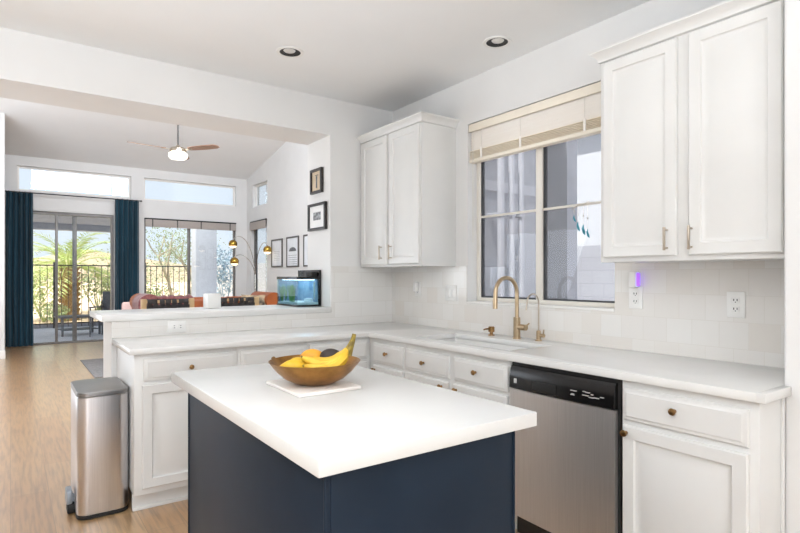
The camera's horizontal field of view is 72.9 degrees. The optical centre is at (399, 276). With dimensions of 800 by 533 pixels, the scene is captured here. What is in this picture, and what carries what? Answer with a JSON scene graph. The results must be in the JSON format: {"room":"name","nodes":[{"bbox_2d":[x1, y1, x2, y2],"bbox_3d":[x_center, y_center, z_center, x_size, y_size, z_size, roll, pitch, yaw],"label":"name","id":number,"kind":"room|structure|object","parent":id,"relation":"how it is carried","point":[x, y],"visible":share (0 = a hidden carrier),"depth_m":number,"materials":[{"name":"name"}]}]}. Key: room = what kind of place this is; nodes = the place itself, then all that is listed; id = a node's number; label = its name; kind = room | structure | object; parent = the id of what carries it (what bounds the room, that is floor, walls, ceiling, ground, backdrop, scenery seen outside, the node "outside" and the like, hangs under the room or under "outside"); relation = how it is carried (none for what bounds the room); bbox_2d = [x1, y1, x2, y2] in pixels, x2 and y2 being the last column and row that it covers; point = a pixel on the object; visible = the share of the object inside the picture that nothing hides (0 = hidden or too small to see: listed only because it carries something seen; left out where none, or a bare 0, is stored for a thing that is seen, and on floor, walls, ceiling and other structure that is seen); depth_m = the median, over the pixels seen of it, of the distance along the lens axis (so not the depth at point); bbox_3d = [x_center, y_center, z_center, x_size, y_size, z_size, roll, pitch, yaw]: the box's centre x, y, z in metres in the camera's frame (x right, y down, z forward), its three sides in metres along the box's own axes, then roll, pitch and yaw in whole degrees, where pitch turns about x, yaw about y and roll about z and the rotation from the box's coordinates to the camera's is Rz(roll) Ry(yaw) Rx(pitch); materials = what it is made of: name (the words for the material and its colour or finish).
{"room":"kitchen","nodes":[
{"label":"kitchen","id":0,"kind":"room"},
{"bbox_2d":[0,112,4,350],"bbox_3d":[-7.049,-0.668,8.203,1.725,3.950,0.170,0,0,-36],"label":"wall","id":1,"kind":"structure","parent":0,"point":[2,115],"depth_m":8.62,"materials":[{"name":"paint"}]},
{"bbox_2d":[5,154,246,329],"bbox_3d":[-6.207,-0.693,10.908,6.650,4.000,0.160,0,0,-36],"label":"wall","id":2,"kind":"structure","parent":0,"point":[237,214],"depth_m":11.37,"materials":[{"name":"paint"}]},
{"bbox_2d":[33,211,113,344],"bbox_3d":[-6.464,0.027,10.723,1.415,2.560,0.100,0,0,-36],"label":"door","id":3,"kind":"structure","parent":2,"relation":"in","point":[74,215],"depth_m":10.72,"materials":[{"name":"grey metal"}]},
{"bbox_2d":[5,190,141,201],"bbox_3d":[-6.347,-1.565,10.615,2.364,0.040,0.152,0,0,-36],"label":"curtain rod","id":4,"kind":"object","parent":2,"relation":"attached to","point":[5,190],"visible":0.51,"depth_m":10.54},
{"bbox_2d":[5,190,33,346],"bbox_3d":[-7.048,-0.146,10.044,0.427,2.882,0.108,0,0,-36],"label":"curtain","id":5,"kind":"object","parent":4,"relation":"hanging from","point":[19,206],"visible":1,"depth_m":10.05,"materials":[{"name":"teal fabric"}]},
{"bbox_2d":[115,198,138,309],"bbox_3d":[-5.583,-0.146,11.098,0.454,2.882,0.108,0,0,-36],"label":"curtain","id":6,"kind":"object","parent":4,"relation":"hanging from","point":[126,211],"visible":0.75,"depth_m":11.08,"materials":[{"name":"teal fabric"}]},
{"bbox_2d":[17,166,130,198],"bbox_3d":[-6.428,-1.851,10.773,1.937,0.465,0.060,0,0,-36],"label":"window","id":7,"kind":"structure","parent":2,"relation":"in","point":[18,167],"depth_m":10.74,"materials":[{"name":"paint"}]},
{"bbox_2d":[144,219,234,295],"bbox_3d":[-4.645,-0.273,12.055,1.955,1.920,0.060,0,0,-36],"label":"window","id":8,"kind":"structure","parent":2,"relation":"in","point":[188,230],"depth_m":12.00,"materials":[{"name":"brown metal"}]},
{"bbox_2d":[144,218,235,230],"bbox_3d":[-4.587,-1.145,11.975,1.945,0.185,0.098,0,0,-36],"label":"roman shade","id":9,"kind":"object","parent":8,"relation":"attached to","point":[149,222],"visible":1,"depth_m":11.89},
{"bbox_2d":[144,178,234,205],"bbox_3d":[-4.647,-1.851,12.053,1.960,0.465,0.060,0,0,-36],"label":"window","id":10,"kind":"structure","parent":2,"relation":"in","point":[148,179],"depth_m":12.02,"materials":[{"name":"paint"}]},
{"bbox_2d":[0,97,284,179],"bbox_3d":[-3.785,-3.163,7.624,6.550,1.880,8.400,0,0,-36],"label":"ceiling","id":11,"kind":"structure","parent":0,"point":[32,129],"depth_m":10.11,"materials":[{"name":"paint"}]},
{"bbox_2d":[129,125,219,159],"bbox_3d":[-3.639,-2.391,8.516,1.219,1.094,1.313,0,0,-36],"label":"ceiling fan","id":12,"kind":"object","parent":11,"relation":"hanging from","point":[176,152],"visible":0.86,"depth_m":8.46,"materials":[{"name":"brown wood"}]},
{"bbox_2d":[0,341,518,532],"bbox_3d":[-1.830,1.357,4.903,6.550,0.100,14.900,0,0,-36],"label":"floor","id":13,"kind":"structure","parent":0,"point":[35,381],"depth_m":4.09,"materials":[{"name":"brown wood"}]},
{"bbox_2d":[80,358,102,377],"bbox_3d":[-3.494,1.301,8.357,2.322,0.012,1.790,0,0,-36],"label":"area rug","id":14,"kind":"object","parent":13,"relation":"on","point":[94,366],"visible":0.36,"depth_m":7.80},
{"bbox_2d":[130,291,278,306],"bbox_3d":[-3.232,0.784,9.142,2.278,1.020,0.900,0,0,-36],"label":"leather sofa","id":15,"kind":"object","parent":14,"relation":"on","point":[271,298],"visible":0.06,"depth_m":9.36,"materials":[{"name":"brown leather"}]},
{"bbox_2d":[132,293,192,308],"bbox_3d":[-3.816,0.491,8.757,0.918,0.455,0.940,0,0,-36],"label":"throw blanket","id":16,"kind":"object","parent":15,"relation":"on","point":[136,303],"visible":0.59,"depth_m":8.44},
{"bbox_2d":[193,297,221,306],"bbox_3d":[-3.318,0.602,9.253,0.583,0.505,0.220,0,0,-36],"label":"cushion","id":17,"kind":"object","parent":15,"relation":"on","point":[198,301],"depth_m":9.09,"materials":[{"name":"fabric"}]},
{"bbox_2d":[241,294,265,304],"bbox_3d":[-2.521,0.557,9.369,0.460,0.491,0.190,0,0,-4],"label":"throw pillow","id":18,"kind":"object","parent":15,"relation":"on","point":[261,297],"visible":0.24,"depth_m":9.39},
{"bbox_2d":[65,377,127,519],"bbox_3d":[-1.756,0.961,3.119,0.293,0.692,0.449,0,0,-36],"label":"bin","id":19,"kind":"object","parent":13,"relation":"on","point":[99,406],"visible":1,"depth_m":2.96,"materials":[{"name":"metal"}]},
{"bbox_2d":[122,302,131,309],"bbox_3d":[-4.726,0.872,9.559,0.440,0.870,0.660,0,0,-36],"label":"armchair","id":20,"kind":"object","parent":13,"relation":"on","point":[125,305],"visible":0.05,"depth_m":9.21,"materials":[{"name":"fabric"}]},
{"bbox_2d":[141,298,193,308],"bbox_3d":[-2.015,0.745,4.604,0.410,1.125,0.420,0,0,-36],"label":"bar stool","id":21,"kind":"object","parent":13,"relation":"on","point":[188,302],"visible":0.22,"depth_m":4.43,"materials":[{"name":"brown wood"}]},
{"bbox_2d":[117,347,237,511],"bbox_3d":[-1.385,0.868,3.363,0.575,0.879,0.655,0,0,-36],"label":"base cabinet","id":22,"kind":"object","parent":13,"relation":"on","point":[157,407],"visible":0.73,"depth_m":3.05,"materials":[{"name":"paint"}]},
{"bbox_2d":[221,297,258,305],"bbox_3d":[-1.557,0.745,4.933,0.410,1.125,0.420,0,0,-36],"label":"bar stool","id":23,"kind":"object","parent":13,"relation":"on","point":[243,300],"visible":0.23,"depth_m":4.79,"materials":[{"name":"brown wood"}]},
{"bbox_2d":[229,236,271,290],"bbox_3d":[-3.180,0.224,11.403,0.796,2.166,0.808,0,0,-36],"label":"floor lamp","id":24,"kind":"object","parent":13,"relation":"on","point":[267,249],"visible":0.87,"depth_m":11.36,"materials":[{"name":"gold metal"}]},
{"bbox_2d":[238,342,306,365],"bbox_3d":[-0.963,0.868,3.666,0.462,0.879,0.655,0,0,-36],"label":"base cabinet","id":25,"kind":"object","parent":13,"relation":"on","point":[247,355],"visible":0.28,"depth_m":3.39,"materials":[{"name":"paint"}]},
{"bbox_2d":[307,337,369,368],"bbox_3d":[-0.577,0.868,3.944,0.488,0.879,0.655,0,0,-36],"label":"base cabinet","id":26,"kind":"object","parent":13,"relation":"on","point":[361,349],"visible":0.09,"depth_m":3.77,"materials":[{"name":"paint"}]},
{"bbox_2d":[188,393,514,532],"bbox_3d":[-0.252,0.871,1.853,0.618,0.872,1.148,0,0,-36],"label":"base cabinet","id":27,"kind":"object","parent":13,"relation":"on","point":[238,483],"visible":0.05,"depth_m":1.46,"materials":[{"name":"blue paint"}]},
{"bbox_2d":[171,363,536,477],"bbox_3d":[-0.272,0.413,1.901,0.705,0.041,1.314,0,0,-36],"label":"countertop","id":28,"kind":"structure","parent":27,"relation":"on","point":[392,417],"depth_m":1.54,"materials":[{"name":"white stone"}]},
{"bbox_2d":[266,379,361,397],"bbox_3d":[-0.311,0.387,1.934,0.238,0.012,0.281,0,0,-36],"label":"serving board","id":29,"kind":"object","parent":28,"relation":"on","point":[299,391],"visible":0.74,"depth_m":1.86,"materials":[{"name":"stone"}]},
{"bbox_2d":[268,354,359,385],"bbox_3d":[-0.304,0.340,1.939,0.326,0.081,0.326,0,0,-36],"label":"fruit bowl","id":30,"kind":"object","parent":29,"relation":"on","point":[318,376],"visible":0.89,"depth_m":1.83,"materials":[{"name":"brown wood"}]},
{"bbox_2d":[280,359,304,367],"bbox_3d":[-0.372,0.318,1.894,0.089,0.056,0.063,0,0,-36],"label":"lemon","id":31,"kind":"object","parent":30,"relation":"in","point":[290,363],"visible":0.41,"depth_m":1.88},
{"bbox_2d":[300,349,320,356],"bbox_3d":[-0.325,0.300,2.005,0.083,0.064,0.076,0,0,-36],"label":"mango","id":32,"kind":"object","parent":30,"relation":"in","point":[310,352],"visible":0.4,"depth_m":1.98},
{"bbox_2d":[301,334,355,367],"bbox_3d":[-0.256,0.271,1.886,0.196,0.134,0.123,0,0,1],"label":"banana bunch","id":33,"kind":"object","parent":30,"relation":"in","point":[340,358],"visible":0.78,"depth_m":1.88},
{"bbox_2d":[320,348,338,356],"bbox_3d":[-0.255,0.294,1.987,0.074,0.060,0.068,0,0,-36],"label":"avocado","id":34,"kind":"object","parent":30,"relation":"in","point":[328,352],"visible":0.48,"depth_m":1.97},
{"bbox_2d":[370,337,405,377],"bbox_3d":[0.138,0.868,3.849,0.660,0.879,0.434,0,0,-36],"label":"base cabinet","id":35,"kind":"object","parent":13,"relation":"on","point":[386,356],"visible":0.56,"depth_m":3.64,"materials":[{"name":"paint"}]},
{"bbox_2d":[405,338,522,528],"bbox_3d":[0.529,0.868,3.304,0.660,0.879,0.905,0,0,-36],"label":"base cabinet","id":36,"kind":"object","parent":13,"relation":"on","point":[474,375],"visible":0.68,"depth_m":3.06,"materials":[{"name":"paint"}]},
{"bbox_2d":[509,362,622,532],"bbox_3d":[0.976,0.870,2.679,0.645,0.874,0.608,0,0,-36],"label":"dishwasher","id":37,"kind":"object","parent":13,"relation":"on","point":[569,465],"visible":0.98,"depth_m":2.45,"materials":[{"name":"metal"}]},
{"bbox_2d":[620,380,784,532],"bbox_3d":[1.310,0.868,2.218,0.660,0.879,0.522,0,0,-36],"label":"base cabinet","id":38,"kind":"object","parent":13,"relation":"on","point":[693,462],"visible":0.9,"depth_m":2.00,"materials":[{"name":"paint"}]},
{"bbox_2d":[112,322,790,403],"bbox_3d":[-0.042,0.410,2.818,2.178,0.034,3.112,0,0,-36],"label":"countertop","id":39,"kind":"structure","parent":38,"relation":"on","point":[733,380],"depth_m":2.80,"materials":[{"name":"white stone"}]},
{"bbox_2d":[441,338,526,349],"bbox_3d":[0.484,0.537,3.315,0.351,0.220,0.826,0,0,-36],"label":"sink","id":40,"kind":"object","parent":39,"relation":"in","point":[463,341],"visible":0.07,"depth_m":3.49,"materials":[{"name":"white ceramic"}]},
{"bbox_2d":[483,326,494,335],"bbox_3d":[0.591,0.363,3.608,0.095,0.060,0.046,0,0,-36],"label":"soap dispenser","id":41,"kind":"object","parent":39,"relation":"on","point":[491,329],"visible":1,"depth_m":3.60,"materials":[{"name":"gold metal"}]},
{"bbox_2d":[493,276,529,338],"bbox_3d":[0.683,0.194,3.355,0.242,0.398,0.106,0,0,-36],"label":"kitchen faucet","id":42,"kind":"object","parent":39,"relation":"on","point":[517,326],"visible":1,"depth_m":3.40,"materials":[{"name":"gold metal"}]},
{"bbox_2d":[525,293,544,340],"bbox_3d":[0.814,0.247,3.275,0.138,0.291,0.064,0,0,-36],"label":"filter faucet","id":43,"kind":"object","parent":39,"relation":"on","point":[539,335],"visible":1,"depth_m":3.30,"materials":[{"name":"gold metal"}]},
{"bbox_2d":[0,27,535,377],"bbox_3d":[-1.251,-1.293,4.106,6.560,5.500,0.430,0,0,-36],"label":"wall","id":44,"kind":"structure","parent":0,"point":[34,68],"depth_m":3.99,"materials":[{"name":"paint"}]},
{"bbox_2d":[90,305,330,321],"bbox_3d":[-1.392,0.267,4.122,1.626,0.041,0.620,0,0,-36],"label":"countertop","id":45,"kind":"structure","parent":44,"relation":"on","point":[254,310],"depth_m":3.87,"materials":[{"name":"white stone"}]},
{"bbox_2d":[203,293,220,308],"bbox_3d":[-1.462,0.189,4.214,0.106,0.112,0.110,0,0,-36],"label":"box","id":46,"kind":"object","parent":45,"relation":"on","point":[210,300],"visible":0.99,"depth_m":4.17,"materials":[{"name":"plastic"}]},
{"bbox_2d":[277,270,320,306],"bbox_3d":[-0.859,0.096,4.583,0.219,0.300,0.413,0,0,-36],"label":"aquarium","id":47,"kind":"object","parent":45,"relation":"on","point":[304,290],"visible":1,"depth_m":4.56,"materials":[{"name":"black glass"}]},
{"bbox_2d":[277,277,318,279],"bbox_3d":[-0.866,0.016,4.579,0.199,0.029,0.413,0,0,-36],"label":"hood","id":48,"kind":"object","parent":47,"relation":"attached to","point":[280,278],"depth_m":4.45,"materials":[{"name":"black plastic"}]},
{"bbox_2d":[111,266,391,337],"bbox_3d":[-0.948,0.155,4.079,2.180,0.476,0.009,0,0,-36],"label":"backsplash","id":49,"kind":"structure","parent":44,"relation":"attached to","point":[359,295],"depth_m":4.37,"materials":[{"name":"tile"}]},
{"bbox_2d":[168,321,185,332],"bbox_3d":[-1.508,0.339,3.666,0.118,0.076,0.008,0,0,-36],"label":"wall outlet","id":50,"kind":"object","parent":49,"relation":"attached to","point":[173,326],"visible":1,"depth_m":3.66,"materials":[{"name":"white plastic"}]},
{"bbox_2d":[307,201,326,231],"bbox_3d":[-0.692,-0.498,4.521,0.025,0.225,0.315,0,0,-36],"label":"framed picture","id":51,"kind":"object","parent":44,"relation":"attached to","point":[317,212],"visible":1,"depth_m":4.52},
{"bbox_2d":[313,211,320,220],"bbox_3d":[-0.694,-0.504,4.524,0.002,0.065,0.132,0,0,-36],"label":"print","id":52,"kind":"object","parent":51,"relation":"attached to","point":[316,214],"depth_m":4.52},
{"bbox_2d":[310,167,323,194],"bbox_3d":[-0.698,-0.797,4.529,0.025,0.205,0.205,0,0,-36],"label":"framed picture","id":53,"kind":"object","parent":44,"relation":"attached to","point":[316,175],"visible":1,"depth_m":4.52,"materials":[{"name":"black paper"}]},
{"bbox_2d":[312,170,319,190],"bbox_3d":[-0.693,-0.797,4.532,0.010,0.161,0.161,0,0,-36],"label":"print","id":54,"kind":"object","parent":53,"relation":"attached to","point":[315,173],"depth_m":4.53},
{"bbox_2d":[487,157,505,296],"bbox_3d":[0.941,0.072,5.304,0.074,2.770,0.184,0,0,-36],"label":"downpipe","id":55,"kind":"object","parent":44,"relation":"attached to","point":[500,161],"visible":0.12,"depth_m":5.23,"materials":[{"name":"metal"}]},
{"bbox_2d":[485,266,517,296],"bbox_3d":[1.009,0.147,5.403,0.400,0.500,0.100,0,0,-36],"label":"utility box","id":56,"kind":"object","parent":44,"relation":"attached to","point":[490,271],"visible":0.23,"depth_m":5.29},
{"bbox_2d":[504,154,515,296],"bbox_3d":[1.062,0.072,5.390,0.064,2.770,0.184,0,0,-36],"label":"downpipe","id":57,"kind":"object","parent":44,"relation":"attached to","point":[511,159],"visible":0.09,"depth_m":5.32,"materials":[{"name":"metal"}]},
{"bbox_2d":[485,180,535,196],"bbox_3d":[0.820,-0.903,5.336,1.840,0.100,0.029,0,0,-36],"label":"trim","id":58,"kind":"structure","parent":44,"relation":"attached to","point":[490,185],"depth_m":5.51,"materials":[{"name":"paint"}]},
{"bbox_2d":[507,152,524,296],"bbox_3d":[1.174,0.072,5.471,0.059,2.770,0.184,0,0,-36],"label":"downpipe","id":59,"kind":"object","parent":44,"relation":"attached to","point":[521,216],"visible":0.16,"depth_m":5.40,"materials":[{"name":"metal"}]},
{"bbox_2d":[515,240,517,267],"bbox_3d":[1.210,-0.233,5.545,0.104,0.280,0.104,0,0,-36],"label":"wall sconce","id":60,"kind":"object","parent":44,"relation":"attached to","point":[516,241],"visible":0.3,"depth_m":5.53,"materials":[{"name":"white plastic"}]},
{"bbox_2d":[247,142,307,294],"bbox_3d":[-1.202,-1.393,9.505,0.160,5.400,8.280,0,0,-36],"label":"wall","id":61,"kind":"structure","parent":0,"point":[285,173],"depth_m":11.14,"materials":[{"name":"paint"}]},
{"bbox_2d":[254,230,256,291],"bbox_3d":[-3.065,-0.273,12.131,0.060,1.920,0.960,0,0,-36],"label":"window","id":62,"kind":"structure","parent":61,"relation":"in","point":[255,231],"depth_m":12.48,"materials":[{"name":"brown metal"}]},
{"bbox_2d":[250,218,266,230],"bbox_3d":[-3.144,-1.153,12.074,0.095,0.200,0.940,0,0,-36],"label":"roman shade","id":63,"kind":"object","parent":61,"relation":"attached to","point":[258,224],"visible":1,"depth_m":11.96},
{"bbox_2d":[256,182,266,206],"bbox_3d":[-3.030,-1.825,12.082,0.060,0.505,0.880,0,0,-36],"label":"window","id":64,"kind":"structure","parent":61,"relation":"in","point":[265,183],"depth_m":12.40,"materials":[{"name":"paint"}]},
{"bbox_2d":[271,238,282,266],"bbox_3d":[-2.549,-0.483,11.221,0.025,0.580,0.560,0,0,-36],"label":"framed picture","id":65,"kind":"object","parent":61,"relation":"attached to","point":[276,244],"visible":1,"depth_m":11.20,"materials":[{"name":"paper"}]},
{"bbox_2d":[286,236,298,266],"bbox_3d":[-2.100,-0.483,10.596,0.025,0.600,0.560,0,0,-36],"label":"framed picture","id":66,"kind":"object","parent":61,"relation":"attached to","point":[292,243],"visible":1,"depth_m":10.60,"materials":[{"name":"paper"}]},
{"bbox_2d":[288,247,296,261],"bbox_3d":[-2.100,-0.408,10.596,0.002,0.330,0.403,0,0,-36],"label":"print","id":67,"kind":"object","parent":66,"relation":"attached to","point":[292,251],"depth_m":10.60},
{"bbox_2d":[303,234,307,266],"bbox_3d":[-1.651,-0.483,9.970,0.025,0.600,0.560,0,0,-36],"label":"framed picture","id":68,"kind":"object","parent":61,"relation":"attached to","point":[305,237],"visible":0.42,"depth_m":10.13,"materials":[{"name":"paper"}]},
{"bbox_2d":[0,0,649,111],"bbox_3d":[-0.071,-1.534,0.904,4.740,0.200,6.350,0,0,-36],"label":"ceiling","id":69,"kind":"structure","parent":0,"point":[389,55],"depth_m":3.19,"materials":[{"name":"paint"}]},
{"bbox_2d":[276,46,303,57],"bbox_3d":[-0.702,-1.428,3.461,0.174,0.012,0.174,0,0,-36],"label":"recessed light","id":70,"kind":"object","parent":69,"relation":"in","point":[285,51],"visible":1,"depth_m":3.45,"materials":[{"name":"white plastic"}]},
{"bbox_2d":[483,36,511,48],"bbox_3d":[0.594,-1.428,3.314,0.174,0.012,0.174,0,0,-36],"label":"recessed light","id":71,"kind":"object","parent":69,"relation":"in","point":[494,42],"visible":1,"depth_m":3.31,"materials":[{"name":"white plastic"}]},
{"bbox_2d":[392,0,725,300],"bbox_3d":[0.922,-0.064,3.464,0.140,2.741,3.350,0,0,-36],"label":"wall","id":72,"kind":"structure","parent":0,"point":[564,65],"depth_m":3.56,"materials":[{"name":"paint"}]},
{"bbox_2d":[357,111,459,267],"bbox_3d":[0.028,-0.619,4.274,0.382,1.085,0.906,0,0,-36],"label":"upper cabinet","id":73,"kind":"object","parent":72,"relation":"attached to","point":[408,164],"visible":1,"depth_m":4.01,"materials":[{"name":"paint"}]},
{"bbox_2d":[469,81,600,163],"bbox_3d":[0.865,-0.672,3.481,0.064,0.858,1.172,0,0,-36],"label":"window blind","id":74,"kind":"object","parent":72,"relation":"attached to","point":[575,114],"visible":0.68,"depth_m":3.43,"materials":[{"name":"fabric"}]},
{"bbox_2d":[467,147,614,311],"bbox_3d":[0.888,-0.456,3.496,0.147,1.300,1.182,0,0,-36],"label":"window","id":75,"kind":"structure","parent":72,"relation":"in","point":[541,209],"depth_m":3.51,"materials":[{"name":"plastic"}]},
{"bbox_2d":[571,201,589,237],"bbox_3d":[1.083,-0.339,3.255,0.010,0.222,0.129,0,0,-36],"label":"suncatcher","id":76,"kind":"object","parent":75,"relation":"hanging from","point":[577,225],"visible":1,"depth_m":3.24,"materials":[{"name":"teal glass"}]},
{"bbox_2d":[392,260,783,367],"bbox_3d":[0.834,0.158,3.459,0.009,0.470,3.078,0,0,-36],"label":"backsplash","id":77,"kind":"structure","parent":72,"relation":"attached to","point":[684,311],"depth_m":2.77,"materials":[{"name":"tile"}]},
{"bbox_2d":[415,282,420,295],"bbox_3d":[0.145,0.102,4.402,0.008,0.118,0.078,0,0,-36],"label":"wall outlet","id":78,"kind":"object","parent":77,"relation":"attached to","point":[417,293],"visible":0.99,"depth_m":4.39,"materials":[{"name":"white plastic"}]},
{"bbox_2d":[446,285,455,300],"bbox_3d":[0.381,0.124,4.073,0.009,0.118,0.120,0,0,-36],"label":"light switch","id":79,"kind":"object","parent":77,"relation":"attached to","point":[450,289],"visible":1,"depth_m":4.07,"materials":[{"name":"white plastic"}]},
{"bbox_2d":[629,287,642,308],"bbox_3d":[1.247,0.112,2.869,0.008,0.118,0.078,0,0,-36],"label":"wall outlet","id":80,"kind":"object","parent":77,"relation":"attached to","point":[635,294],"visible":0.94,"depth_m":2.86,"materials":[{"name":"white plastic"}]},
{"bbox_2d":[629,271,639,287],"bbox_3d":[1.232,0.016,2.852,0.034,0.088,0.050,0,0,-36],"label":"night light","id":81,"kind":"object","parent":80,"relation":"attached to","point":[634,276],"visible":1,"depth_m":2.84,"materials":[{"name":"white plastic"}]},
{"bbox_2d":[727,292,744,317],"bbox_3d":[1.532,0.129,2.473,0.008,0.118,0.078,0,0,-36],"label":"wall outlet","id":82,"kind":"object","parent":77,"relation":"attached to","point":[735,300],"visible":1,"depth_m":2.47,"materials":[{"name":"white plastic"}]},
{"bbox_2d":[731,297,739,303],"bbox_3d":[1.530,0.109,2.471,0.003,0.028,0.034,0,0,-36],"label":"receptacle","id":83,"kind":"object","parent":82,"relation":"attached to","point":[734,300],"depth_m":2.47,"materials":[{"name":"white plastic"}]},
{"bbox_2d":[589,0,783,262],"bbox_3d":[1.343,-0.590,2.444,0.382,1.040,0.882,0,0,-36],"label":"upper cabinet","id":84,"kind":"object","parent":72,"relation":"attached to","point":[692,105],"visible":0.98,"depth_m":2.29,"materials":[{"name":"paint"}]},
{"bbox_2d":[784,0,799,532],"bbox_3d":[2.547,-0.064,0.834,0.570,2.741,3.183,0,0,-36],"label":"wall","id":85,"kind":"structure","parent":0,"point":[791,7],"depth_m":1.94,"materials":[{"name":"paint"}]},
{"bbox_3d":[3.628,1.507,9.380,11.160,0.100,23.000,0,0,-36],"label":"ground","id":86,"kind":"structure","parent":0,"visible":0},
{"bbox_2d":[217,245,614,300],"bbox_3d":[0.676,0.492,11.569,0.200,1.930,30.000,0,0,-36],"label":"wall","id":87,"kind":"structure","parent":86,"relation":"on","point":[595,278],"depth_m":8.29,"materials":[{"name":"paint"}]},
{"bbox_2d":[266,139,576,299],"bbox_3d":[-0.695,-0.518,10.734,0.200,3.950,9.755,0,0,-36],"label":"wall","id":88,"kind":"structure","parent":86,"relation":"on","point":[561,157],"depth_m":6.80,"materials":[{"name":"grey paint"}]},
{"bbox_2d":[577,133,600,245],"bbox_3d":[4.365,-1.368,8.062,0.500,5.650,20.000,0,0,-36],"label":"sky","id":89,"kind":"structure","parent":86,"relation":"on","point":[588,148],"depth_m":9.22,"materials":[{"name":"white paint"}]},
{"label":"outside","id":90,"kind":"structure","parent":0,"visible":0},
{"bbox_2d":[34,252,190,282],"bbox_3d":[-44.398,-0.879,78.923,140.000,5.172,40.000,0,0,-36],"label":"hills","id":91,"kind":"structure","parent":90,"point":[90,261],"depth_m":70.74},
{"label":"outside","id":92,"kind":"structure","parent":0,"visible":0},
{"bbox_2d":[33,214,109,225],"bbox_3d":[-8.528,-1.423,11.826,4.950,0.140,4.040,0,0,-36],"label":"roof","id":93,"kind":"structure","parent":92,"point":[36,217],"depth_m":13.10,"materials":[{"name":"grey paint"}]},
{"bbox_2d":[33,222,109,232],"bbox_3d":[-9.620,-1.293,13.344,4.950,0.200,0.300,0,0,-36],"label":"beam","id":94,"kind":"structure","parent":93,"relation":"attached to","point":[36,225],"depth_m":13.98,"materials":[{"name":"grey paint"}]},
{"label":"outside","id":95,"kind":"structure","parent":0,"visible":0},
{"bbox_2d":[33,282,190,323],"bbox_3d":[-24.241,1.038,42.304,60.000,1.173,63.000,0,0,-36],"label":"ground","id":96,"kind":"structure","parent":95,"point":[36,319],"depth_m":28.83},
{"bbox_2d":[33,278,60,321],"bbox_3d":[-11.556,0.776,17.445,1.624,1.529,1.613,0,0,-36],"label":"shrub","id":97,"kind":"object","parent":96,"relation":"on","point":[40,294],"visible":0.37,"depth_m":17.45,"materials":[{"name":"green plant"}]},
{"bbox_2d":[39,302,69,322],"bbox_3d":[-10.268,1.138,16.198,0.831,0.768,0.861,0,0,23],"label":"shrub","id":98,"kind":"object","parent":96,"relation":"on","point":[50,312],"visible":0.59,"depth_m":16.05,"materials":[{"name":"green plant"}]},
{"bbox_2d":[33,259,83,305],"bbox_3d":[-16.616,0.223,24.705,3.894,2.580,3.156,0,0,-36],"label":"shrub","id":99,"kind":"object","parent":96,"relation":"on","point":[45,280],"visible":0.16,"depth_m":24.85,"materials":[{"name":"green plant"}]},
{"bbox_2d":[33,232,109,321],"bbox_3d":[-10.758,0.059,17.569,3.774,2.988,3.897,0,0,-36],"label":"palm tree","id":100,"kind":"object","parent":96,"relation":"on","point":[62,257],"visible":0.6,"depth_m":17.32,"materials":[{"name":"green plant"}]},
{"bbox_2d":[77,264,109,310],"bbox_3d":[-10.537,0.423,18.872,2.048,1.708,1.826,0,0,-36],"label":"shrub","id":101,"kind":"object","parent":96,"relation":"on","point":[86,275],"visible":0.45,"depth_m":18.84,"materials":[{"name":"green plant"}]},
{"bbox_2d":[48,256,149,301],"bbox_3d":[-14.008,0.206,25.524,4.336,2.730,3.765,0,0,-36],"label":"shrub","id":102,"kind":"object","parent":96,"relation":"on","point":[96,285],"visible":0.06,"depth_m":25.01,"materials":[{"name":"green plant"}]},
{"bbox_2d":[146,280,178,295],"bbox_3d":[-8.858,0.741,19.491,1.876,1.271,1.948,0,0,-36],"label":"shrub","id":103,"kind":"object","parent":96,"relation":"on","point":[160,293],"visible":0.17,"depth_m":19.41,"materials":[{"name":"green plant"}]},
{"bbox_2d":[94,227,232,295],"bbox_3d":[-8.458,-0.182,19.093,4.693,3.549,4.730,0,0,-36],"label":"tree","id":104,"kind":"object","parent":96,"relation":"on","point":[170,247],"visible":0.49,"depth_m":18.79,"materials":[{"name":"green plant"}]},
{"bbox_2d":[217,245,232,296],"bbox_3d":[-5.962,0.158,18.189,1.306,2.488,1.012,0,0,-36],"label":"shrub","id":105,"kind":"object","parent":96,"relation":"on","point":[220,276],"visible":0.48,"depth_m":18.20,"materials":[{"name":"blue plant"}]},
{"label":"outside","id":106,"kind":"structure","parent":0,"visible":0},
{"bbox_2d":[33,326,102,342],"bbox_3d":[-7.407,1.397,12.878,15.000,0.100,4.440,0,0,-36],"label":"patio slab","id":107,"kind":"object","parent":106,"point":[41,334],"visible":0.22,"depth_m":12.37,"materials":[{"name":"concrete"}]},
{"bbox_2d":[33,322,97,328],"bbox_3d":[-10.460,1.297,13.356,10.600,0.100,0.200,0,0,-36],"label":"kerb","id":108,"kind":"object","parent":107,"relation":"on","point":[95,323],"depth_m":14.30,"materials":[{"name":"grey paint"}]},
{"bbox_2d":[54,314,100,336],"bbox_3d":[-7.485,1.127,12.600,0.600,0.440,0.840,0,0,44],"label":"patio table","id":109,"kind":"object","parent":107,"relation":"on","point":[62,317],"visible":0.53,"depth_m":12.52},
{"bbox_2d":[58,327,97,330],"bbox_3d":[-7.485,1.217,12.600,0.480,0.020,0.720,0,0,44],"label":"shelf","id":110,"kind":"object","parent":109,"relation":"attached to","point":[80,328],"depth_m":12.58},
{"bbox_2d":[89,291,109,336],"bbox_3d":[-6.665,0.846,12.352,0.530,1.002,0.588,0,0,-1],"label":"patio chair","id":111,"kind":"object","parent":107,"relation":"on","point":[106,294],"visible":0.32,"depth_m":12.60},
{"bbox_2d":[33,262,190,327],"bbox_3d":[-8.376,0.487,14.570,6.460,1.720,0.060,0,0,-36],"label":"iron fence","id":112,"kind":"object","parent":107,"relation":"on","point":[53,265],"visible":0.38,"depth_m":14.47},
{"bbox_2d":[191,229,216,296],"bbox_3d":[-5.797,-0.223,16.030,0.600,3.140,0.500,0,0,-36],"label":"pillar","id":113,"kind":"structure","parent":107,"relation":"on","point":[203,241],"depth_m":15.83,"materials":[{"name":"paint"}]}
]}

